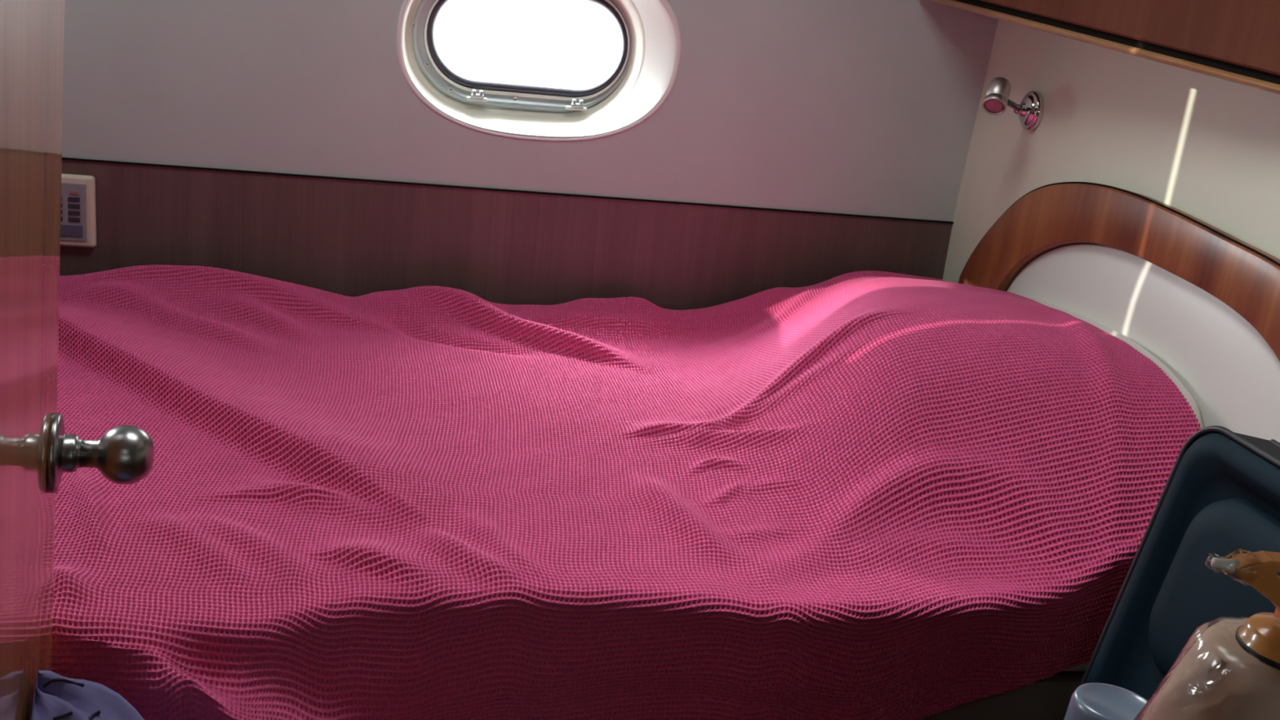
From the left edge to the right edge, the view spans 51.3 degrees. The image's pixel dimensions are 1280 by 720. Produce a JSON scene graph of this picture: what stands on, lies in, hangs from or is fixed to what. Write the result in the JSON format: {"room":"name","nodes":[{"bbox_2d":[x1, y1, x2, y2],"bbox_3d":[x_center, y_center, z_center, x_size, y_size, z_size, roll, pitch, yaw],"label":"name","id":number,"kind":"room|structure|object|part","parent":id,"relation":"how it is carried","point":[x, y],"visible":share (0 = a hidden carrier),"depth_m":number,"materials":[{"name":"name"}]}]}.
{"room":"ship interior","nodes":[
{"label":"ship interior","id":0,"kind":"room"},
{"bbox_2d":[62,0,998,221],"bbox_3d":[-0.347,-0.843,2.165,2.098,1.220,0.116,3,18,-11],"label":"wall","id":1,"kind":"structure","parent":0,"point":[852,107],"depth_m":2.39,"materials":[{"name":"white paint"}]},
{"bbox_2d":[59,160,952,310],"bbox_3d":[-0.459,0.028,2.514,2.098,0.735,0.022,3,18,-11],"label":"wall panel","id":2,"kind":"object","parent":1,"relation":"attached to","point":[353,238],"visible":0.33,"depth_m":2.44,"materials":[{"name":"brown wood"}]},
{"bbox_2d":[60,173,96,247],"bbox_3d":[-1.003,-0.258,2.291,0.128,0.126,0.020,3,18,-11],"label":"control panel","id":3,"kind":"object","parent":2,"relation":"attached to","point":[77,213],"visible":0.48,"depth_m":2.29,"materials":[{"name":"beige plastic"}]},
{"bbox_2d":[62,157,953,223],"bbox_3d":[-0.417,-0.317,2.390,2.098,0.003,0.007,3,18,-11],"label":"trim","id":4,"kind":"structure","parent":1,"relation":"attached to","point":[63,158],"depth_m":2.42,"materials":[{"name":"black"}]},
{"bbox_2d":[942,19,1279,283],"bbox_3d":[0.968,0.112,0.836,0.040,1.920,3.750,3,18,-11],"label":"wall","id":5,"kind":"structure","parent":0,"point":[1206,148],"depth_m":2.02,"materials":[{"name":"white paint"}]},
{"bbox_2d":[982,76,1044,130],"bbox_3d":[0.632,-0.430,2.250,0.166,0.089,0.060,-11,25,-43],"label":"reading lamp","id":6,"kind":"object","parent":5,"relation":"attached to","point":[1029,111],"visible":1,"depth_m":2.25,"materials":[{"name":"silver metal"}]},
{"bbox_3d":[0.629,-0.433,2.258,0.010,0.030,0.081,21,23,37],"label":"arm","id":7,"kind":"part","parent":6,"relation":"part of","materials":[{"name":"silver metal"}]},
{"bbox_2d":[928,0,1279,94],"bbox_3d":[0.732,-0.520,1.628,0.166,0.403,1.593,3,18,-11],"label":"locker","id":8,"kind":"object","parent":5,"relation":"attached to","point":[1234,41],"visible":1,"depth_m":1.73,"materials":[{"name":"brown wood"}]},
{"bbox_3d":[0.735,-0.525,1.627,0.013,0.372,1.601,1,19,-17],"label":"door","id":9,"kind":"part","parent":8,"relation":"part of","materials":[{"name":"brown wood"}]},
{"bbox_2d":[958,182,1279,442],"bbox_3d":[0.699,0.005,2.030,0.022,0.527,1.179,3,18,-11],"label":"headboard","id":10,"kind":"object","parent":5,"relation":"attached to","point":[1203,300],"visible":0.41,"depth_m":1.87,"materials":[{"name":"brown wood"}]},
{"bbox_3d":[-0.185,0.993,0.929,2.298,0.050,3.950,3,18,-11],"label":"floor","id":11,"kind":"structure","parent":0,"visible":0},
{"bbox_2d":[31,668,144,719],"bbox_3d":[-0.461,0.534,1.198,0.194,0.582,0.231,3,18,-11],"label":"pillow","id":12,"kind":"object","parent":11,"relation":"on","point":[56,696],"visible":1,"depth_m":1.10,"materials":[{"name":"purple fabric"}]},
{"bbox_2d":[915,662,1088,719],"bbox_3d":[-0.379,0.316,2.047,2.090,0.495,1.045,3,18,-11],"label":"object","id":13,"kind":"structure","parent":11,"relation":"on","point":[1049,698],"depth_m":1.69,"materials":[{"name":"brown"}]},
{"bbox_2d":[52,264,1202,719],"bbox_3d":[-0.348,0.160,1.879,2.036,0.589,1.254,3,18,-11],"label":"blanket","id":14,"kind":"object","parent":13,"relation":"on","point":[859,495],"visible":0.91,"depth_m":1.67,"materials":[{"name":"pink fabric"}]},
{"bbox_3d":[-0.387,0.140,1.985,2.020,0.125,1.035,3,18,-11],"label":"mattress","id":15,"kind":"part","parent":13,"relation":"part of","materials":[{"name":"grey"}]},
{"bbox_2d":[1008,291,1204,428],"bbox_3d":[0.466,0.012,2.079,0.416,0.234,0.900,3,18,-11],"label":"pillow","id":16,"kind":"object","parent":13,"relation":"on","point":[1193,403],"visible":0.04,"depth_m":1.88,"materials":[{"name":"beige fabric"}]},
{"bbox_2d":[1079,425,1279,700],"bbox_3d":[0.624,0.520,1.323,0.351,0.843,0.514,3,18,-11],"label":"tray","id":17,"kind":"object","parent":11,"relation":"on","point":[1220,495],"visible":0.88,"depth_m":1.38,"materials":[{"name":"blue plastic"}]},
{"bbox_3d":[0.322,0.679,0.925,0.340,0.655,0.370,3,18,-11],"label":"trim","id":18,"kind":"structure","parent":11,"relation":"on","visible":0},
{"bbox_2d":[1063,683,1147,719],"bbox_3d":[0.315,0.280,0.915,0.068,0.102,0.066,3,18,-11],"label":"jar","id":19,"kind":"object","parent":18,"relation":"on","point":[1089,701],"visible":0.88,"depth_m":0.91,"materials":[{"name":"grey"}]},
{"bbox_2d":[1133,548,1279,719],"bbox_3d":[0.354,0.241,0.781,0.144,0.274,0.144,3,18,-11],"label":"pump bottle","id":20,"kind":"object","parent":18,"relation":"on","point":[1228,668],"visible":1,"depth_m":0.75,"materials":[{"name":"brown"}]},
{"bbox_3d":[-0.707,0.073,0.373,0.770,1.920,0.030,3,18,-11],"label":"wall","id":21,"kind":"structure","parent":0,"visible":0},
{"bbox_2d":[0,0,154,719],"bbox_3d":[-0.399,0.004,0.833,0.149,1.771,0.708,1,19,-17],"label":"door","id":22,"kind":"structure","parent":21,"relation":"in","point":[36,450],"depth_m":0.99,"materials":[{"name":"brown wood"}]},
{"bbox_3d":[-0.465,0.084,1.185,0.064,0.053,0.053,3,18,-11],"label":"knob","id":23,"kind":"part","parent":22,"relation":"part of","materials":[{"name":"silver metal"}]},
{"bbox_3d":[-0.416,-0.571,2.444,2.098,1.920,0.020,3,18,-11],"label":"wall","id":24,"kind":"structure","parent":0,"visible":0},
{"bbox_2d":[396,0,681,141],"bbox_3d":[-0.193,-0.569,2.397,0.785,0.638,0.180,3,18,-11],"label":"window","id":25,"kind":"structure","parent":24,"relation":"in","point":[650,54],"depth_m":2.42,"materials":[{"name":"white plastic"}]},
{"bbox_3d":[-0.296,-0.474,2.420,0.040,0.007,0.009,3,18,-11],"label":"hinge plate","id":26,"kind":"part","parent":25,"relation":"part of","materials":[{"name":"silver metal"}]},
{"bbox_3d":[-0.209,-0.575,2.410,0.400,0.246,0.029,3,18,-11],"label":"frame","id":27,"kind":"part","parent":25,"relation":"part of","materials":[{"name":"silver metal"}]},
{"bbox_3d":[-0.201,-0.576,2.411,0.374,0.205,0.038,3,18,-11],"label":"sash","id":28,"kind":"part","parent":25,"relation":"part of","materials":[{"name":"clear plastic"}]},
{"bbox_3d":[-0.117,-0.464,2.457,0.040,0.007,0.009,3,18,-11],"label":"hinge plate","id":29,"kind":"part","parent":25,"relation":"part of","materials":[{"name":"silver metal"}]}
]}

